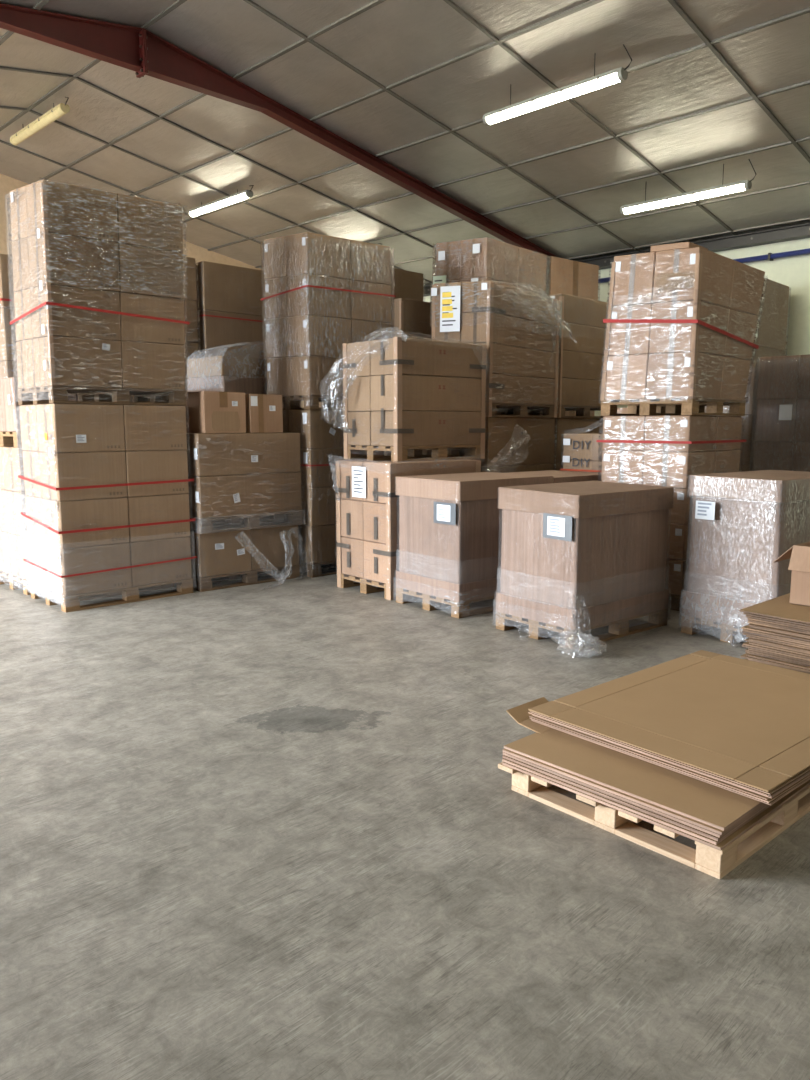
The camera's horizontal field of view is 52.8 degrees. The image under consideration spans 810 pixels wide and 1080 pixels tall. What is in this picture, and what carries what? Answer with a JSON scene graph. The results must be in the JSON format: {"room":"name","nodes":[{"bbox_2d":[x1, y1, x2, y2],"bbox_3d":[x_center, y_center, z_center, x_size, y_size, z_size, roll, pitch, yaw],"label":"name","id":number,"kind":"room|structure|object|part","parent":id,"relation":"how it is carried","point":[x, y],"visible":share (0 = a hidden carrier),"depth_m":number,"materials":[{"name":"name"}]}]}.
{"room":"warehouse","nodes":[
{"label":"warehouse","id":0,"kind":"room"},
{"bbox_2d":[0,173,323,407],"bbox_3d":[-6.541,-2.880,12.269,14.900,5.575,0.200,-8,11,-44],"label":"wall","id":1,"kind":"structure","parent":0,"point":[7,184],"depth_m":12.42,"materials":[{"name":"beige paint"}]},
{"bbox_2d":[0,565,809,1079],"bbox_3d":[-0.318,0.849,6.511,15.300,0.200,17.800,-8,11,-44],"label":"floor","id":2,"kind":"structure","parent":0,"point":[248,832],"depth_m":3.02,"materials":[{"name":"concrete"}]},
{"bbox_2d":[0,254,17,378],"bbox_3d":[-4.187,-1.375,9.325,1.012,3.417,0.935,-8,11,-44],"label":"pallet","id":3,"kind":"object","parent":2,"relation":"on","point":[8,363],"visible":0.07,"depth_m":8.60,"materials":[{"name":"cardboard"}]},
{"bbox_2d":[0,446,30,594],"bbox_3d":[-3.575,-0.273,8.599,1.252,1.437,0.902,-8,11,-44],"label":"pallet","id":4,"kind":"object","parent":2,"relation":"on","point":[14,570],"visible":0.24,"depth_m":8.06,"materials":[{"name":"cardboard"}]},
{"bbox_2d":[0,377,131,446],"bbox_3d":[-3.575,-1.312,8.452,1.230,0.657,0.882,-8,11,-44],"label":"pallet","id":5,"kind":"object","parent":4,"relation":"on","point":[10,426],"visible":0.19,"depth_m":7.86,"materials":[{"name":"brown wood"}]},
{"bbox_2d":[18,404,196,612],"bbox_3d":[-2.856,-0.366,7.845,1.326,1.832,0.939,-7,11,-43],"label":"pallet","id":6,"kind":"object","parent":2,"relation":"on","point":[107,500],"visible":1,"depth_m":7.48,"materials":[{"name":"cardboard"}]},
{"bbox_2d":[7,179,189,405],"bbox_3d":[-2.838,-2.222,7.597,1.354,1.907,0.924,-7,11,-43],"label":"pallet","id":7,"kind":"object","parent":6,"relation":"on","point":[98,278],"visible":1,"depth_m":7.23,"materials":[{"name":"cardboard"}]},
{"bbox_2d":[132,256,200,405],"bbox_3d":[-3.249,-1.584,9.985,1.232,3.647,0.883,-8,11,-44],"label":"pallet","id":8,"kind":"object","parent":2,"relation":"on","point":[190,306],"visible":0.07,"depth_m":9.88,"materials":[{"name":"cardboard"}]},
{"bbox_2d":[195,261,267,358],"bbox_3d":[-2.329,-1.699,10.868,1.233,3.627,0.883,-8,11,-44],"label":"pallet","id":9,"kind":"object","parent":2,"relation":"on","point":[229,305],"visible":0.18,"depth_m":10.23,"materials":[{"name":"cardboard"}]},
{"bbox_2d":[185,342,300,518],"bbox_3d":[-1.925,-1.071,9.892,1.174,2.656,0.892,-8,11,-44],"label":"pallet","id":10,"kind":"object","parent":2,"relation":"on","point":[215,373],"visible":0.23,"depth_m":9.38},
{"bbox_2d":[189,519,304,591],"bbox_3d":[-1.734,0.158,8.672,1.273,0.611,1.194,-7,11,-41],"label":"pallet","id":11,"kind":"object","parent":2,"relation":"on","point":[228,555],"visible":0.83,"depth_m":8.46,"materials":[{"name":"cardboard"}]},
{"bbox_2d":[186,433,303,533],"bbox_3d":[-1.823,-0.642,8.641,1.248,0.977,0.868,-7,11,-41],"label":"pallet","id":12,"kind":"object","parent":11,"relation":"on","point":[249,478],"visible":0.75,"depth_m":8.29,"materials":[{"name":"cardboard"}]},
{"bbox_2d":[185,391,245,432],"bbox_3d":[-1.963,-1.291,8.267,0.465,0.405,0.553,-7,11,-42],"label":"carton","id":13,"kind":"object","parent":12,"relation":"on","point":[209,411],"visible":0.93,"depth_m":8.05,"materials":[{"name":"brown paper"}]},
{"bbox_3d":[-1.775,-1.177,8.080,0.322,0.193,0.003,-7,11,-42],"label":"cut panel","id":14,"kind":"part","parent":13,"relation":"part of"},
{"bbox_2d":[245,394,282,432],"bbox_3d":[-1.612,-1.330,8.593,0.400,0.390,0.553,-7,11,-43],"label":"carton","id":15,"kind":"object","parent":12,"relation":"on","point":[264,412],"visible":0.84,"depth_m":8.37,"materials":[{"name":"brown paper"}]},
{"bbox_2d":[281,410,383,577],"bbox_3d":[-0.849,-0.584,9.461,1.239,1.812,0.841,-7,11,-43],"label":"pallet","id":16,"kind":"object","parent":2,"relation":"on","point":[323,443],"visible":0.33,"depth_m":8.89,"materials":[{"name":"cardboard"}]},
{"bbox_2d":[260,232,395,409],"bbox_3d":[-0.853,-2.405,9.185,1.248,1.867,0.860,-7,11,-43],"label":"pallet","id":17,"kind":"object","parent":16,"relation":"on","point":[323,293],"visible":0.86,"depth_m":8.78,"materials":[{"name":"brown paper"}]},
{"bbox_2d":[338,268,424,407],"bbox_3d":[-0.421,-2.138,12.763,1.214,3.967,0.884,-8,11,-44],"label":"pallet","id":18,"kind":"object","parent":2,"relation":"on","point":[407,284],"visible":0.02,"depth_m":12.39,"materials":[{"name":"cardboard"}]},
{"bbox_2d":[330,458,481,599],"bbox_3d":[-0.005,-0.197,8.337,1.340,1.359,1.073,-7,11,-40],"label":"pallet","id":19,"kind":"object","parent":2,"relation":"on","point":[367,501],"visible":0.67,"depth_m":7.93,"materials":[{"name":"cardboard"}]},
{"bbox_2d":[321,329,486,461],"bbox_3d":[0.004,-1.464,8.344,1.546,1.268,1.009,-7,11,-41],"label":"pallet","id":20,"kind":"object","parent":19,"relation":"on","point":[407,399],"visible":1,"depth_m":8.10,"materials":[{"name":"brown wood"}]},
{"bbox_2d":[321,329,406,429],"bbox_3d":[-0.402,-1.547,7.959,1.022,0.995,0.135,5,9,29],"label":"drape","id":21,"kind":"object","parent":20,"relation":"hanging from","point":[374,379],"depth_m":7.98,"materials":[{"name":"plastic"}]},
{"bbox_2d":[408,336,468,343],"bbox_3d":[0.329,-1.985,8.088,1.145,0.024,0.193,-7,11,-41],"label":"drape","id":22,"kind":"object","parent":20,"relation":"hanging from","point":[411,340],"depth_m":7.97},
{"bbox_2d":[391,298,431,339],"bbox_3d":[0.074,-1.694,11.869,1.231,3.337,0.882,-8,11,-44],"label":"pallet","id":23,"kind":"object","parent":2,"relation":"on","point":[412,317],"visible":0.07,"depth_m":11.11,"materials":[{"name":"brown paper"}]},
{"bbox_2d":[393,472,552,618],"bbox_3d":[0.670,-0.003,7.609,1.242,1.180,0.968,-7,10,-39],"label":"box","id":24,"kind":"object","parent":2,"relation":"on","point":[450,541],"visible":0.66,"depth_m":7.18,"materials":[{"name":"brown cardboard"}]},
{"bbox_2d":[396,570,500,601],"bbox_3d":[0.649,0.358,7.686,1.200,0.156,0.860,-7,10,-39],"label":"plastic wrap","id":25,"kind":"object","parent":24,"relation":"on","point":[421,584],"depth_m":7.21,"materials":[{"name":"plastic"}]},
{"bbox_3d":[0.649,-0.507,7.564,1.200,0.170,0.860,-7,10,-39],"label":"lid","id":26,"kind":"part","parent":24,"relation":"part of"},
{"bbox_2d":[432,237,549,414],"bbox_3d":[1.117,-1.849,10.802,1.305,3.943,0.928,-8,11,-44],"label":"pallet","id":27,"kind":"object","parent":2,"relation":"on","point":[479,259],"visible":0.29,"depth_m":10.19,"materials":[{"name":"brown paper"}]},
{"bbox_2d":[459,417,556,472],"bbox_3d":[0.991,-0.528,9.354,1.456,1.732,1.027,-8,11,-43],"label":"pallet","id":28,"kind":"object","parent":2,"relation":"on","point":[512,444],"visible":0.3,"depth_m":9.03,"materials":[{"name":"cardboard"}]},
{"bbox_2d":[430,281,571,417],"bbox_3d":[1.113,-2.122,9.208,1.382,1.460,1.034,-8,11,-43],"label":"pallet","id":29,"kind":"object","parent":28,"relation":"on","point":[519,329],"visible":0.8,"depth_m":8.83,"materials":[{"name":"brown paper"}]},
{"bbox_2d":[509,470,601,482],"bbox_3d":[1.500,-0.102,8.377,1.001,1.160,0.882,-7,10,-39],"label":"box","id":30,"kind":"object","parent":2,"relation":"on","point":[558,476],"visible":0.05,"depth_m":8.11,"materials":[{"name":"brown cardboard"}]},
{"bbox_2d":[542,256,600,415],"bbox_3d":[2.031,-1.951,11.730,1.216,3.887,0.932,-8,11,-44],"label":"pallet","id":31,"kind":"object","parent":2,"relation":"on","point":[569,277],"visible":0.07,"depth_m":11.15,"materials":[{"name":"cardboard"}]},
{"bbox_2d":[549,418,602,470],"bbox_3d":[1.920,-0.674,10.392,1.231,1.732,0.883,-8,11,-44],"label":"pallet","id":32,"kind":"object","parent":2,"relation":"on","point":[564,425],"visible":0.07,"depth_m":9.73,"materials":[{"name":"cardboard"}]},
{"bbox_2d":[505,293,607,417],"bbox_3d":[1.925,-2.233,10.162,1.253,1.412,0.897,-8,11,-44],"label":"pallet","id":33,"kind":"object","parent":32,"relation":"on","point":[580,365],"visible":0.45,"depth_m":9.76,"materials":[{"name":"brown paper"}]},
{"bbox_2d":[560,433,602,472],"bbox_3d":[2.424,-0.532,9.036,1.246,1.828,0.862,-8,11,-44],"label":"pallet","id":34,"kind":"object","parent":2,"relation":"on","point":[580,452],"visible":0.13,"depth_m":8.69,"materials":[{"name":"brown paper"}]},
{"bbox_2d":[617,408,627,413],"bbox_3d":[2.383,-1.251,8.557,0.500,0.262,0.340,-8,11,-44],"label":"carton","id":35,"kind":"object","parent":34,"relation":"on","point":[619,410],"visible":0.13,"depth_m":8.36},
{"bbox_2d":[493,481,674,657],"bbox_3d":[1.451,0.168,6.474,1.487,1.162,1.124,-7,10,-39],"label":"box","id":36,"kind":"object","parent":2,"relation":"on","point":[577,558],"visible":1,"depth_m":6.30,"materials":[{"name":"brown cardboard"}]},
{"bbox_2d":[496,589,668,630],"bbox_3d":[1.464,0.496,6.701,1.200,0.158,0.820,-7,10,-39],"label":"plastic wrap","id":37,"kind":"object","parent":36,"relation":"on","point":[556,615],"depth_m":6.34,"materials":[{"name":"plastic"}]},
{"bbox_3d":[1.466,-0.341,6.580,1.200,0.183,0.812,-7,10,-39],"label":"lid","id":38,"kind":"part","parent":36,"relation":"part of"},
{"bbox_2d":[498,762,809,878],"bbox_3d":[1.237,1.075,3.740,1.245,0.125,1.055,-7,11,-42],"label":"pallet","id":39,"kind":"object","parent":2,"relation":"on","point":[706,859],"visible":0.42,"depth_m":3.30,"materials":[{"name":"brown wood"}]},
{"bbox_2d":[502,762,809,850],"bbox_3d":[1.342,0.994,3.823,1.500,0.011,1.030,-7,11,-42],"label":"cardboard sheet","id":40,"kind":"object","parent":39,"relation":"on","point":[776,805],"visible":0.09,"depth_m":3.21,"materials":[{"name":"cardboard"}]},
{"bbox_2d":[502,758,772,844],"bbox_3d":[1.336,0.979,3.830,1.500,0.011,1.016,-7,11,-42],"label":"cardboard sheet","id":41,"kind":"object","parent":40,"relation":"on","point":[635,811],"visible":0.05,"depth_m":3.22,"materials":[{"name":"cardboard"}]},
{"bbox_2d":[502,755,767,840],"bbox_3d":[1.340,0.965,3.832,1.500,0.011,1.022,-7,11,-42],"label":"cardboard sheet","id":42,"kind":"object","parent":41,"relation":"on","point":[697,831],"visible":0.09,"depth_m":3.22,"materials":[{"name":"cardboard"}]},
{"bbox_2d":[503,752,765,837],"bbox_3d":[1.343,0.951,3.832,1.500,0.011,1.028,-7,11,-42],"label":"cardboard sheet","id":43,"kind":"object","parent":42,"relation":"on","point":[505,754],"visible":0.09,"depth_m":3.23,"materials":[{"name":"cardboard"}]},
{"bbox_2d":[503,749,764,834],"bbox_3d":[1.345,0.938,3.826,1.500,0.011,1.034,-7,11,-42],"label":"cardboard sheet","id":44,"kind":"object","parent":43,"relation":"on","point":[636,800],"visible":0.16,"depth_m":3.22,"materials":[{"name":"cardboard"}]},
{"bbox_2d":[504,697,762,830],"bbox_3d":[1.274,0.893,3.914,1.500,0.048,1.272,-7,11,-42],"label":"cardboard sheet","id":45,"kind":"object","parent":44,"relation":"on","point":[703,802],"visible":0.38,"depth_m":3.39,"materials":[{"name":"cardboard"}]},
{"bbox_2d":[770,778,809,804],"bbox_3d":[1.624,0.878,4.087,1.600,0.008,1.185,-7,11,-40],"label":"cardboard sheet","id":46,"kind":"object","parent":45,"relation":"on","point":[809,778],"visible":0.08,"depth_m":3.23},
{"bbox_2d":[531,720,809,804],"bbox_3d":[1.614,0.874,4.077,1.600,0.008,1.185,-7,11,-40],"label":"cardboard sheet","id":47,"kind":"object","parent":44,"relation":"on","point":[778,797],"visible":0.07,"depth_m":3.37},
{"bbox_2d":[531,719,775,802],"bbox_3d":[1.611,0.867,4.079,1.600,0.008,1.185,-7,11,-40],"label":"cardboard sheet","id":48,"kind":"object","parent":47,"relation":"on","point":[531,719],"visible":0.12,"depth_m":3.48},
{"bbox_2d":[530,717,809,802],"bbox_3d":[1.603,0.862,4.062,1.600,0.004,1.185,-7,11,-40],"label":"cardboard sheet","id":49,"kind":"object","parent":48,"relation":"on","point":[806,777],"visible":0.1,"depth_m":3.37,"materials":[{"name":"cardboard"}]},
{"bbox_2d":[529,715,768,799],"bbox_3d":[1.601,0.854,4.071,1.600,0.004,1.185,-7,11,-40],"label":"cardboard sheet","id":50,"kind":"object","parent":49,"relation":"on","point":[531,716],"visible":0.07,"depth_m":3.48,"materials":[{"name":"cardboard"}]},
{"bbox_2d":[533,715,809,797],"bbox_3d":[1.617,0.849,4.070,1.600,0.004,1.185,-7,11,-40],"label":"cardboard sheet","id":51,"kind":"object","parent":50,"relation":"on","point":[533,715],"visible":0.08,"depth_m":3.40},
{"bbox_2d":[767,772,809,796],"bbox_3d":[1.618,0.843,4.067,1.600,0.004,1.185,-7,11,-40],"label":"cardboard sheet","id":52,"kind":"object","parent":51,"relation":"on","point":[809,772],"visible":0.1,"depth_m":3.20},
{"bbox_2d":[769,770,809,795],"bbox_3d":[1.613,0.838,4.061,1.600,0.004,1.185,-7,11,-40],"label":"cardboard sheet","id":53,"kind":"object","parent":52,"relation":"on","point":[807,772],"visible":0.06,"depth_m":3.20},
{"bbox_2d":[528,712,768,795],"bbox_3d":[1.593,0.833,4.053,1.600,0.004,1.185,-7,11,-40],"label":"cardboard sheet","id":54,"kind":"object","parent":53,"relation":"on","point":[757,791],"visible":0.13,"depth_m":3.45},
{"bbox_2d":[530,711,809,794],"bbox_3d":[1.603,0.827,4.048,1.600,0.004,1.185,-7,11,-40],"label":"cardboard sheet","id":55,"kind":"object","parent":54,"relation":"on","point":[808,768],"visible":0.14,"depth_m":3.31,"materials":[{"name":"cardboard"}]},
{"bbox_3d":[1.611,0.819,4.067,1.600,0.004,1.185,-7,11,-40],"label":"cardboard sheet","id":56,"kind":"object","parent":55,"relation":"on","visible":0},
{"bbox_2d":[528,650,809,791],"bbox_3d":[1.596,0.814,4.041,1.610,0.008,1.185,-7,11,-40],"label":"cardboard sheet","id":57,"kind":"object","parent":56,"relation":"on","point":[729,717],"visible":1,"depth_m":3.90,"materials":[{"name":"cardboard"}]},
{"bbox_3d":[1.057,0.877,3.582,0.189,0.003,0.913,-7,11,-40],"label":"glue panel","id":58,"kind":"part","parent":57,"relation":"part of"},
{"bbox_3d":[1.618,0.809,4.060,1.287,0.003,0.912,-7,11,-40],"label":"panel","id":59,"kind":"part","parent":57,"relation":"part of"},
{"bbox_3d":[2.157,0.745,4.519,0.129,0.003,0.913,-7,11,-40],"label":"panel","id":60,"kind":"part","parent":57,"relation":"part of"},
{"bbox_2d":[596,415,745,610],"bbox_3d":[2.542,-0.315,7.843,1.148,1.732,0.938,-8,11,-44],"label":"pallet","id":61,"kind":"object","parent":2,"relation":"on","point":[663,451],"visible":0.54,"depth_m":7.33,"materials":[{"name":"cardboard"}]},
{"bbox_2d":[599,242,767,415],"bbox_3d":[2.638,-1.915,7.699,1.460,1.472,0.952,-8,11,-44],"label":"pallet","id":62,"kind":"object","parent":61,"relation":"on","point":[681,323],"visible":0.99,"depth_m":7.25,"materials":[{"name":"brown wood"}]},
{"bbox_2d":[705,364,762,471],"bbox_3d":[3.900,-0.856,9.652,1.249,2.297,0.899,-8,11,-44],"label":"pallet","id":63,"kind":"object","parent":2,"relation":"on","point":[749,416],"visible":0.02,"depth_m":8.91,"materials":[{"name":"cardboard"}]},
{"bbox_2d":[679,470,809,645],"bbox_3d":[2.885,0.110,6.505,1.349,1.264,0.822,-7,10,-39],"label":"box","id":64,"kind":"object","parent":2,"relation":"on","point":[742,522],"visible":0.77,"depth_m":6.15,"materials":[{"name":"brown cardboard"}]},
{"bbox_2d":[682,590,755,626],"bbox_3d":[2.926,0.491,6.592,1.200,0.197,0.780,-7,10,-39],"label":"plastic wrap","id":65,"kind":"object","parent":64,"relation":"on","point":[702,606],"depth_m":6.30,"materials":[{"name":"plastic"}]},
{"bbox_3d":[2.930,-0.438,6.456,1.200,0.164,0.767,-7,10,-39],"label":"lid","id":66,"kind":"part","parent":64,"relation":"part of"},
{"bbox_2d":[750,278,789,364],"bbox_3d":[4.377,-1.635,10.917,1.233,3.486,0.884,-8,11,-44],"label":"pallet","id":67,"kind":"object","parent":2,"relation":"on","point":[771,341],"visible":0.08,"depth_m":10.51,"materials":[{"name":"cardboard"}]},
{"bbox_2d":[750,354,809,471],"bbox_3d":[4.616,-0.767,8.795,1.255,2.362,1.289,-8,11,-44],"label":"pallet","id":68,"kind":"object","parent":2,"relation":"on","point":[782,436],"visible":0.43,"depth_m":8.53,"materials":[{"name":"brown paper"}]},
{"bbox_3d":[2.863,0.879,5.148,0.840,0.120,1.080,-7,11,-42],"label":"pallet","id":69,"kind":"object","parent":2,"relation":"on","visible":0},
{"bbox_3d":[2.863,0.813,5.121,0.820,0.014,1.130,-7,11,-42],"label":"cardboard sheet","id":70,"kind":"object","parent":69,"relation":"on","visible":0},
{"bbox_3d":[2.864,0.799,5.124,0.820,0.014,1.130,-7,11,-42],"label":"cardboard sheet","id":71,"kind":"object","parent":70,"relation":"on","visible":0},
{"bbox_2d":[748,659,809,673],"bbox_3d":[2.890,0.788,5.106,0.820,0.014,1.130,-7,11,-42],"label":"cardboard sheet","id":72,"kind":"object","parent":71,"relation":"on","point":[748,659],"visible":0.12,"depth_m":5.09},
{"bbox_2d":[740,653,809,671],"bbox_3d":[2.847,0.772,5.123,0.820,0.014,1.130,-7,11,-42],"label":"cardboard sheet","id":73,"kind":"object","parent":72,"relation":"on","point":[743,655],"visible":0.2,"depth_m":5.11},
{"bbox_2d":[746,654,809,669],"bbox_3d":[2.876,0.762,5.102,0.820,0.014,1.130,-7,11,-42],"label":"cardboard sheet","id":74,"kind":"object","parent":73,"relation":"on","point":[748,655],"visible":0.2,"depth_m":5.09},
{"bbox_2d":[745,651,809,666],"bbox_3d":[2.881,0.745,5.124,0.820,0.014,1.130,-7,11,-42],"label":"cardboard sheet","id":75,"kind":"object","parent":74,"relation":"on","point":[745,651],"visible":0.11,"depth_m":5.11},
{"bbox_2d":[745,649,809,664],"bbox_3d":[2.878,0.733,5.119,0.820,0.014,1.130,-7,11,-42],"label":"cardboard sheet","id":76,"kind":"object","parent":75,"relation":"on","point":[747,650],"visible":0.12,"depth_m":5.10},
{"bbox_2d":[748,648,809,662],"bbox_3d":[2.887,0.722,5.101,0.820,0.014,1.130,-7,11,-42],"label":"cardboard sheet","id":77,"kind":"object","parent":76,"relation":"on","point":[748,648],"visible":0.13,"depth_m":5.09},
{"bbox_2d":[742,645,809,660],"bbox_3d":[2.858,0.705,5.127,0.820,0.014,1.130,-7,11,-42],"label":"cardboard sheet","id":78,"kind":"object","parent":77,"relation":"on","point":[742,645],"visible":0.16,"depth_m":5.10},
{"bbox_2d":[743,642,809,658],"bbox_3d":[2.861,0.693,5.118,0.820,0.014,1.130,-7,11,-42],"label":"cardboard sheet","id":79,"kind":"object","parent":78,"relation":"on","point":[745,643],"visible":0.2,"depth_m":5.10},
{"bbox_2d":[749,642,809,655],"bbox_3d":[2.891,0.683,5.092,0.820,0.014,1.130,-7,11,-42],"label":"cardboard sheet","id":80,"kind":"object","parent":79,"relation":"on","point":[771,647],"visible":0.19,"depth_m":5.09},
{"bbox_2d":[745,638,809,653],"bbox_3d":[2.872,0.666,5.113,0.820,0.014,1.130,-7,11,-42],"label":"cardboard sheet","id":81,"kind":"object","parent":80,"relation":"on","point":[747,639],"visible":0.14,"depth_m":5.10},
{"bbox_2d":[749,638,809,652],"bbox_3d":[2.885,0.658,5.080,0.820,0.014,1.130,-7,11,-42],"label":"cardboard sheet","id":82,"kind":"object","parent":81,"relation":"on","point":[750,639],"visible":0.22,"depth_m":5.08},
{"bbox_2d":[746,635,809,649],"bbox_3d":[2.878,0.640,5.106,0.820,0.014,1.130,-7,11,-42],"label":"cardboard sheet","id":83,"kind":"object","parent":82,"relation":"on","point":[746,635],"visible":0.14,"depth_m":5.09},
{"bbox_2d":[742,633,809,647],"bbox_3d":[2.860,0.625,5.118,0.820,0.014,1.130,-7,11,-42],"label":"cardboard sheet","id":84,"kind":"object","parent":83,"relation":"on","point":[747,634],"visible":0.13,"depth_m":5.10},
{"bbox_2d":[742,631,809,645],"bbox_3d":[2.858,0.612,5.117,0.820,0.014,1.130,-7,11,-42],"label":"cardboard sheet","id":85,"kind":"object","parent":84,"relation":"on","point":[742,631],"visible":0.13,"depth_m":5.09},
{"bbox_2d":[743,629,809,643],"bbox_3d":[2.856,0.600,5.104,0.820,0.014,1.130,-7,11,-42],"label":"cardboard sheet","id":86,"kind":"object","parent":85,"relation":"on","point":[751,631],"visible":0.18,"depth_m":5.08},
{"bbox_2d":[742,625,809,641],"bbox_3d":[2.852,0.586,5.109,0.820,0.014,1.130,-7,11,-42],"label":"cardboard sheet","id":87,"kind":"object","parent":86,"relation":"on","point":[746,627],"visible":0.18,"depth_m":5.09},
{"bbox_2d":[750,626,809,638],"bbox_3d":[2.894,0.577,5.083,0.820,0.014,1.130,-7,11,-42],"label":"cardboard sheet","id":88,"kind":"object","parent":87,"relation":"on","point":[750,626],"visible":0.16,"depth_m":5.08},
{"bbox_2d":[748,623,809,637],"bbox_3d":[2.874,0.565,5.071,0.820,0.014,1.130,-7,11,-42],"label":"cardboard sheet","id":89,"kind":"object","parent":88,"relation":"on","point":[750,624],"visible":0.21,"depth_m":5.07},
{"bbox_2d":[747,621,809,634],"bbox_3d":[2.882,0.548,5.094,0.820,0.014,1.130,-7,11,-42],"label":"cardboard sheet","id":90,"kind":"object","parent":89,"relation":"on","point":[748,621],"visible":0.13,"depth_m":5.08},
{"bbox_2d":[748,620,809,632],"bbox_3d":[2.881,0.537,5.080,0.820,0.014,1.130,-7,11,-42],"label":"cardboard sheet","id":91,"kind":"object","parent":90,"relation":"on","point":[748,620],"visible":0.15,"depth_m":5.07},
{"bbox_2d":[747,618,809,630],"bbox_3d":[2.875,0.523,5.079,0.820,0.014,1.130,-7,11,-42],"label":"cardboard sheet","id":92,"kind":"object","parent":91,"relation":"on","point":[747,618],"visible":0.16,"depth_m":5.07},
{"bbox_2d":[745,615,809,628],"bbox_3d":[2.864,0.509,5.082,0.820,0.014,1.130,-7,11,-42],"label":"cardboard sheet","id":93,"kind":"object","parent":92,"relation":"on","point":[748,616],"visible":0.2,"depth_m":5.07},
{"bbox_2d":[743,613,809,625],"bbox_3d":[2.856,0.494,5.097,0.820,0.014,1.130,-7,11,-42],"label":"cardboard sheet","id":94,"kind":"object","parent":93,"relation":"on","point":[749,614],"visible":0.15,"depth_m":5.08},
{"bbox_3d":[2.857,0.480,5.098,0.820,0.014,1.130,-7,11,-42],"label":"cardboard sheet","id":95,"kind":"object","parent":94,"relation":"on","visible":0},
{"bbox_2d":[739,593,809,623],"bbox_3d":[2.814,0.472,5.062,0.820,0.014,1.130,-7,11,-42],"label":"cardboard sheet","id":96,"kind":"object","parent":95,"relation":"on","point":[780,607],"visible":0.83,"depth_m":5.19,"materials":[{"name":"cardboard"}]},
{"bbox_2d":[773,541,809,605],"bbox_3d":[2.885,0.220,5.363,0.651,0.390,0.712,-7,11,-42],"label":"carton","id":97,"kind":"object","parent":96,"relation":"on","point":[798,554],"visible":1,"depth_m":5.30,"materials":[{"name":"cardboard"}]},
{"bbox_2d":[0,0,809,286],"bbox_3d":[-0.343,-4.065,5.828,14.900,1.236,17.450,-8,11,-44],"label":"ceiling","id":98,"kind":"structure","parent":0,"point":[390,42],"depth_m":9.05,"materials":[{"name":"metal"}]},
{"bbox_2d":[10,97,69,145],"bbox_3d":[-4.514,-5.167,10.057,0.124,0.189,1.656,-8,11,-44],"label":"fluorescent light","id":99,"kind":"object","parent":98,"relation":"hanging from","point":[61,109],"visible":1,"depth_m":9.95,"materials":[{"name":"plastic"}]},
{"bbox_2d":[11,107,64,144],"bbox_3d":[-4.536,-5.109,10.087,0.110,0.062,1.510,-8,11,-44],"label":"diffuser","id":100,"kind":"object","parent":99,"relation":"attached to","point":[55,113],"depth_m":10.02,"materials":[{"name":"plastic"}]},
{"bbox_2d":[188,185,253,216],"bbox_3d":[-2.739,-5.019,12.084,0.124,0.170,1.656,-8,11,-44],"label":"fluorescent light","id":101,"kind":"object","parent":98,"relation":"hanging from","point":[245,194],"visible":1,"depth_m":11.99,"materials":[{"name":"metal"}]},
{"bbox_2d":[189,193,247,216],"bbox_3d":[-2.761,-4.970,12.113,0.110,0.062,1.510,-8,11,-44],"label":"diffuser","id":102,"kind":"object","parent":101,"relation":"attached to","point":[237,197],"depth_m":12.05,"materials":[{"name":"plastic"}]},
{"bbox_2d":[0,3,556,256],"bbox_3d":[-2.588,-4.314,8.061,14.700,1.337,0.170,-8,11,-44],"label":"roof beam","id":103,"kind":"structure","parent":98,"relation":"attached to","point":[141,51],"depth_m":8.29,"materials":[{"name":"metal"}]},
{"bbox_3d":[-2.595,-4.768,7.989,0.016,0.390,0.170,-8,11,-44],"label":"plate","id":104,"kind":"part","parent":103,"relation":"part of","materials":[{"name":"red paint"}]},
{"bbox_3d":[-2.581,-4.770,8.003,0.016,0.390,0.170,-8,11,-44],"label":"plate","id":105,"kind":"part","parent":103,"relation":"part of","materials":[{"name":"red paint"}]},
{"bbox_2d":[0,0,809,283],"bbox_3d":[-0.325,-4.060,5.811,14.920,1.259,17.400,-8,11,-44],"label":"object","id":106,"kind":"structure","parent":98,"relation":"attached to","point":[707,43],"depth_m":9.32,"materials":[{"name":"metal"}]},
{"bbox_2d":[483,44,631,125],"bbox_3d":[1.426,-4.361,7.828,0.124,0.317,1.658,-8,11,-44],"label":"fluorescent light","id":107,"kind":"object","parent":98,"relation":"hanging from","point":[619,74],"visible":1,"depth_m":7.75,"materials":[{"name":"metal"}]},
{"bbox_2d":[486,73,619,123],"bbox_3d":[1.404,-4.240,7.867,0.110,0.062,1.510,-8,11,-44],"label":"diffuser","id":108,"kind":"object","parent":107,"relation":"attached to","point":[604,79],"depth_m":7.79,"materials":[{"name":"plastic"}]},
{"bbox_2d":[620,159,755,214],"bbox_3d":[3.321,-4.175,9.653,0.124,0.338,1.658,-8,11,-44],"label":"fluorescent light","id":109,"kind":"object","parent":98,"relation":"hanging from","point":[743,185],"visible":1,"depth_m":9.59,"materials":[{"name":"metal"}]},
{"bbox_2d":[623,184,744,213],"bbox_3d":[3.299,-4.043,9.695,0.110,0.062,1.510,-8,11,-44],"label":"diffuser","id":110,"kind":"object","parent":109,"relation":"attached to","point":[726,188],"depth_m":9.64,"materials":[{"name":"plastic"}]},
{"bbox_2d":[423,238,809,415],"bbox_3d":[5.021,-2.147,11.480,0.200,4.344,17.400,-8,11,-44],"label":"wall","id":111,"kind":"structure","parent":0,"point":[793,272],"depth_m":10.99,"materials":[{"name":"paint"}]},
{"bbox_2d":[423,223,809,296],"bbox_3d":[4.884,-4.106,11.066,0.175,0.150,17.300,-8,11,-44],"label":"girder","id":112,"kind":"object","parent":111,"relation":"attached to","point":[802,231],"visible":0.34,"depth_m":11.24,"materials":[{"name":"metal"}]},
{"bbox_2d":[598,248,809,282],"bbox_3d":[6.847,-3.580,9.194,0.115,0.090,11.900,-8,11,-44],"label":"pipe","id":113,"kind":"object","parent":111,"relation":"attached to","point":[770,256],"visible":0.26,"depth_m":11.03,"materials":[{"name":"metal"}]}
]}

